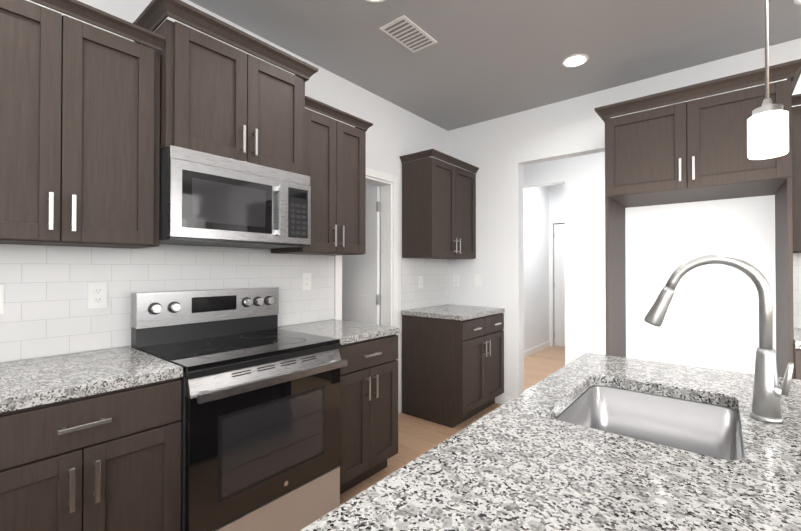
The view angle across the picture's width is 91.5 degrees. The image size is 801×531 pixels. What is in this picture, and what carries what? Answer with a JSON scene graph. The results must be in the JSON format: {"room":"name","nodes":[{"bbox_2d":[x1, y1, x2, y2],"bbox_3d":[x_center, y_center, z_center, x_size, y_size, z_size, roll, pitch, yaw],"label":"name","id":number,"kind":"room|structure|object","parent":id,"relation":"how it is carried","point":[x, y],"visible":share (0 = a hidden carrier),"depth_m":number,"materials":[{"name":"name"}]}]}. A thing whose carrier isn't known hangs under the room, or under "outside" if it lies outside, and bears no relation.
{"room":"kitchen","nodes":[
{"label":"kitchen","id":0,"kind":"room"},
{"bbox_2d":[0,0,548,413],"bbox_3d":[-0.719,-0.060,2.718,0.120,2.740,9.950,0,-1,39],"label":"wall","id":1,"kind":"structure","parent":0,"point":[394,132],"depth_m":3.48,"materials":[{"name":"white paint"}]},
{"bbox_2d":[0,0,164,248],"bbox_3d":[-1.358,-0.536,1.546,0.361,0.902,0.644,0,-1,39],"label":"upper cabinet","id":2,"kind":"object","parent":1,"relation":"attached to","point":[79,133],"visible":1,"depth_m":1.48,"materials":[{"name":"brown wood"}]},
{"bbox_2d":[0,244,333,361],"bbox_3d":[-2.001,0.136,1.053,0.008,0.490,4.750,0,-1,39],"label":"backsplash","id":3,"kind":"structure","parent":1,"relation":"attached to","point":[47,312],"depth_m":1.83,"materials":[{"name":"tile"}]},
{"bbox_2d":[0,285,3,313],"bbox_3d":[-1.601,0.135,1.525,0.008,0.116,0.072,0,-1,39],"label":"electrical outlet plate","id":4,"kind":"object","parent":3,"relation":"attached to","point":[1,299],"visible":1,"depth_m":1.55,"materials":[{"name":"white plastic"}]},
{"bbox_2d":[88,282,106,308],"bbox_3d":[-1.386,0.137,1.787,0.008,0.116,0.072,0,-1,39],"label":"electrical outlet plate","id":5,"kind":"object","parent":3,"relation":"attached to","point":[97,295],"visible":1,"depth_m":1.78,"materials":[{"name":"white plastic"}]},
{"bbox_2d":[302,273,310,289],"bbox_3d":[-0.646,0.109,2.689,0.008,0.116,0.072,0,-1,39],"label":"electrical outlet plate","id":6,"kind":"object","parent":3,"relation":"attached to","point":[306,281],"visible":1,"depth_m":2.69,"materials":[{"name":"white plastic"}]},
{"bbox_2d":[133,0,318,174],"bbox_3d":[-0.895,-0.823,2.065,0.422,0.625,0.823,0,-1,39],"label":"upper cabinet","id":7,"kind":"object","parent":1,"relation":"attached to","point":[219,98],"visible":0.88,"depth_m":1.88,"materials":[{"name":"brown wood"}]},
{"bbox_2d":[159,145,310,248],"bbox_3d":[-0.883,-0.308,2.051,0.452,0.400,0.730,0,-1,39],"label":"microwave","id":8,"kind":"object","parent":7,"relation":"attached to","point":[206,199],"visible":1,"depth_m":1.86,"materials":[{"name":"silver metal"}]},
{"bbox_2d":[271,96,372,254],"bbox_3d":[-0.505,-0.528,2.584,0.361,0.902,0.564,0,-1,39],"label":"upper cabinet","id":9,"kind":"object","parent":1,"relation":"attached to","point":[335,160],"visible":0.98,"depth_m":2.47,"materials":[{"name":"brown wood"}]},
{"bbox_2d":[342,186,379,324],"bbox_3d":[-0.416,0.304,3.617,0.561,2.010,0.155,0,-1,36],"label":"pantry door","id":10,"kind":"structure","parent":1,"relation":"in","point":[360,288],"depth_m":3.52,"materials":[{"name":"white paint"}]},
{"bbox_2d":[334,168,397,359],"bbox_3d":[-0.256,0.262,3.171,0.016,2.102,0.724,0,-1,39],"label":"door frame","id":11,"kind":"structure","parent":1,"relation":"attached to","point":[393,179],"depth_m":3.40,"materials":[{"name":"white paint"}]},
{"bbox_2d":[401,256,448,309],"bbox_3d":[0.255,0.159,3.800,0.008,0.490,0.780,0,-1,39],"label":"backsplash","id":12,"kind":"structure","parent":1,"relation":"attached to","point":[434,290],"depth_m":3.77,"materials":[{"name":"tile"}]},
{"bbox_2d":[418,276,422,287],"bbox_3d":[0.192,0.158,3.709,0.008,0.116,0.072,0,-1,39],"label":"outlet","id":13,"kind":"object","parent":12,"relation":"attached to","point":[420,281],"visible":1,"depth_m":3.70,"materials":[{"name":"white plastic"}]},
{"bbox_2d":[400,149,478,258],"bbox_3d":[0.385,-0.518,3.668,0.361,0.902,0.804,0,-1,39],"label":"upper cabinet","id":14,"kind":"object","parent":1,"relation":"attached to","point":[438,209],"visible":0.98,"depth_m":3.45,"materials":[{"name":"brown wood"}]},
{"bbox_2d":[524,341,549,357],"bbox_3d":[1.498,1.287,5.299,0.014,0.088,3.130,0,-1,39],"label":"baseboard","id":15,"kind":"structure","parent":1,"relation":"attached to","point":[531,351],"depth_m":6.02,"materials":[{"name":"white paint"}]},
{"bbox_2d":[366,176,391,325],"bbox_3d":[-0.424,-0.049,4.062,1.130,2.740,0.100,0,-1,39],"label":"door frame","id":16,"kind":"structure","parent":0,"point":[369,185],"depth_m":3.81,"materials":[{"name":"white paint"}]},
{"bbox_2d":[340,346,564,504],"bbox_3d":[1.292,1.321,1.121,7.600,0.050,10.250,0,-1,39],"label":"floor","id":17,"kind":"structure","parent":0,"point":[417,437],"depth_m":3.12,"materials":[{"name":"brown wood"}]},
{"bbox_2d":[0,377,181,530],"bbox_3d":[-1.247,0.861,1.439,0.653,0.875,0.598,0,-1,39],"label":"base cabinet","id":18,"kind":"object","parent":17,"relation":"on","point":[109,461],"visible":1,"depth_m":1.28,"materials":[{"name":"brown wood"}]},
{"bbox_2d":[131,287,347,530],"bbox_3d":[-0.778,0.717,1.937,0.708,1.172,0.758,0,-1,39],"label":"range","id":19,"kind":"object","parent":17,"relation":"on","point":[260,421],"visible":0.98,"depth_m":1.78,"materials":[{"name":"silver metal"}]},
{"bbox_2d":[339,334,397,493],"bbox_3d":[-0.405,0.870,2.465,0.653,0.875,0.524,0,-1,39],"label":"base cabinet","id":20,"kind":"object","parent":17,"relation":"on","point":[368,410],"visible":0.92,"depth_m":2.27,"materials":[{"name":"brown wood"}]},
{"bbox_2d":[278,319,399,344],"bbox_3d":[-0.414,0.413,2.479,0.630,0.038,0.528,0,-1,39],"label":"countertop","id":21,"kind":"structure","parent":20,"relation":"on","point":[345,332],"depth_m":2.40,"materials":[{"name":"stone"}]},
{"bbox_2d":[402,313,503,427],"bbox_3d":[0.509,0.879,3.577,0.653,0.875,0.768,0,-1,39],"label":"base cabinet","id":22,"kind":"object","parent":17,"relation":"on","point":[452,373],"visible":0.98,"depth_m":3.31,"materials":[{"name":"brown wood"}]},
{"bbox_2d":[401,304,504,320],"bbox_3d":[0.495,0.422,3.586,0.630,0.038,0.781,0,-1,39],"label":"countertop","id":23,"kind":"structure","parent":22,"relation":"on","point":[457,312],"depth_m":3.41,"materials":[{"name":"stone"}]},
{"bbox_2d":[300,254,800,530],"bbox_3d":[0.206,0.625,0.109,1.106,1.324,3.300,0,-1,39],"label":"kitchen island","id":24,"kind":"object","parent":17,"relation":"on","point":[591,442],"visible":1,"depth_m":0.77,"materials":[{"name":"stone"}]},
{"bbox_2d":[300,353,800,530],"bbox_3d":[0.206,0.393,0.111,1.106,0.038,3.300,0,-1,39],"label":"island countertop","id":25,"kind":"structure","parent":24,"relation":"on","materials":[{"name":"stone"}]},
{"bbox_2d":[555,386,742,459],"bbox_3d":[0.672,0.534,1.064,0.427,0.228,0.567,0,-1,39],"label":"sink","id":26,"kind":"object","parent":25,"relation":"in","point":[707,427],"depth_m":1.24,"materials":[{"name":"silver metal"}]},
{"bbox_2d":[644,254,793,423],"bbox_3d":[0.824,0.176,1.035,0.305,0.410,0.062,0,-1,39],"label":"faucet","id":27,"kind":"object","parent":25,"relation":"on","point":[767,393],"depth_m":0.96,"materials":[{"name":"silver metal"}]},
{"bbox_2d":[594,59,800,378],"bbox_3d":[1.883,0.130,2.533,0.987,2.355,0.668,0,-1,39],"label":"tall cabinet","id":28,"kind":"object","parent":17,"relation":"on","point":[691,151],"visible":0.92,"depth_m":2.33,"materials":[{"name":"brown wood"}]},
{"bbox_2d":[794,347,800,379],"bbox_3d":[2.574,0.866,1.956,0.900,0.875,0.653,0,-1,39],"label":"base cabinet","id":29,"kind":"object","parent":17,"relation":"on","point":[797,363],"visible":0.21,"depth_m":2.01,"materials":[{"name":"brown wood"}]},
{"bbox_3d":[3.271,0.861,1.383,0.900,0.875,0.653,0,-1,39],"label":"base cabinet","id":30,"kind":"object","parent":17,"relation":"on","visible":0},
{"bbox_2d":[794,328,800,348],"bbox_3d":[2.934,0.406,1.680,1.810,0.038,0.628,0,-1,39],"label":"countertop","id":31,"kind":"structure","parent":30,"relation":"on","point":[797,338],"depth_m":2.09,"materials":[{"name":"stone"}]},
{"bbox_2d":[189,0,800,130],"bbox_3d":[1.292,-1.469,1.144,7.600,0.050,10.250,0,-1,39],"label":"ceiling","id":32,"kind":"structure","parent":0,"point":[479,61],"depth_m":2.50,"materials":[{"name":"grey paint"}]},
{"bbox_2d":[366,0,384,2],"bbox_3d":[-0.136,-1.433,2.038,0.176,0.006,0.176,0,-1,39],"label":"recessed light","id":33,"kind":"object","parent":32,"relation":"in","point":[375,1],"visible":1,"depth_m":2.11,"materials":[{"name":"white paint"}]},
{"bbox_2d":[379,15,436,52],"bbox_3d":[0.054,-1.429,2.426,0.190,0.007,0.340,0,-1,39],"label":"ceiling vent","id":34,"kind":"object","parent":32,"relation":"in","point":[406,32],"visible":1,"depth_m":2.41,"materials":[{"name":"white metal"}]},
{"bbox_2d":[561,54,588,67],"bbox_3d":[1.218,-1.427,2.725,0.176,0.006,0.176,0,-1,39],"label":"recessed light","id":35,"kind":"object","parent":32,"relation":"in","point":[574,60],"visible":1,"depth_m":2.71,"materials":[{"name":"white paint"}]},
{"bbox_2d":[747,0,788,159],"bbox_3d":[1.100,-0.886,1.174,0.120,1.115,0.120,0,-1,39],"label":"pendant light","id":36,"kind":"object","parent":32,"relation":"hanging from","point":[768,129],"visible":1,"depth_m":1.15,"materials":[{"name":"white glass"}]},
{"bbox_2d":[549,183,564,345],"bbox_3d":[2.853,-0.030,6.300,1.095,2.740,0.120,0,-1,39],"label":"wall","id":37,"kind":"structure","parent":0,"point":[556,201],"depth_m":6.47,"materials":[{"name":"white paint"}]},
{"bbox_2d":[549,219,564,345],"bbox_3d":[2.820,0.288,6.236,0.884,2.102,0.016,0,-1,39],"label":"door frame","id":38,"kind":"structure","parent":37,"relation":"attached to","point":[551,222],"depth_m":6.49,"materials":[{"name":"white paint"}]},
{"bbox_2d":[554,224,564,346],"bbox_3d":[2.853,0.322,6.282,0.741,2.020,0.155,0,-1,39],"label":"door","id":39,"kind":"structure","parent":37,"relation":"in","point":[559,284],"depth_m":6.45,"materials":[{"name":"white paint"}]},
{"bbox_2d":[523,152,605,365],"bbox_3d":[3.631,-0.058,3.035,6.200,2.740,0.120,0,-1,39],"label":"wall","id":40,"kind":"structure","parent":0,"point":[582,178],"depth_m":4.29,"materials":[{"name":"white paint"}]},
{"bbox_2d":[448,38,800,403],"bbox_3d":[2.932,-0.065,2.185,6.200,2.740,0.120,0,-1,39],"label":"wall","id":41,"kind":"structure","parent":0,"point":[711,319],"depth_m":2.97,"materials":[{"name":"white paint"}]},
{"bbox_2d":[453,275,458,285],"bbox_3d":[0.573,0.156,4.037,0.072,0.116,0.008,0,-1,39],"label":"outlet","id":42,"kind":"object","parent":41,"relation":"attached to","point":[455,280],"visible":1,"depth_m":4.03,"materials":[{"name":"white plastic"}]},
{"bbox_2d":[475,274,481,285],"bbox_3d":[0.769,0.144,3.874,0.072,0.116,0.011,0,-1,39],"label":"switch plate","id":43,"kind":"object","parent":41,"relation":"attached to","point":[478,281],"visible":1,"depth_m":3.87,"materials":[{"name":"white plastic"}]},
{"bbox_2d":[792,94,800,252],"bbox_3d":[2.674,-0.526,2.087,0.902,0.890,0.361,0,-1,39],"label":"upper cabinet","id":44,"kind":"object","parent":41,"relation":"attached to","point":[796,155],"visible":0.33,"depth_m":2.23,"materials":[{"name":"brown wood"}]},
{"bbox_2d":[793,253,800,327],"bbox_3d":[3.138,0.143,1.931,1.810,0.490,0.009,0,-1,39],"label":"backsplash","id":45,"kind":"structure","parent":41,"relation":"attached to","point":[797,290],"depth_m":2.45,"materials":[{"name":"tile"}]},
{"bbox_3d":[-1.725,0.856,0.857,0.653,0.875,0.900,0,-1,39],"label":"base cabinet","id":46,"kind":"object","parent":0,"visible":0},
{"bbox_2d":[0,346,182,412],"bbox_3d":[-1.834,0.398,0.749,0.630,0.038,2.416,0,-1,39],"label":"countertop","id":47,"kind":"structure","parent":46,"relation":"on","point":[28,383],"depth_m":1.39,"materials":[{"name":"stone"}]}
]}

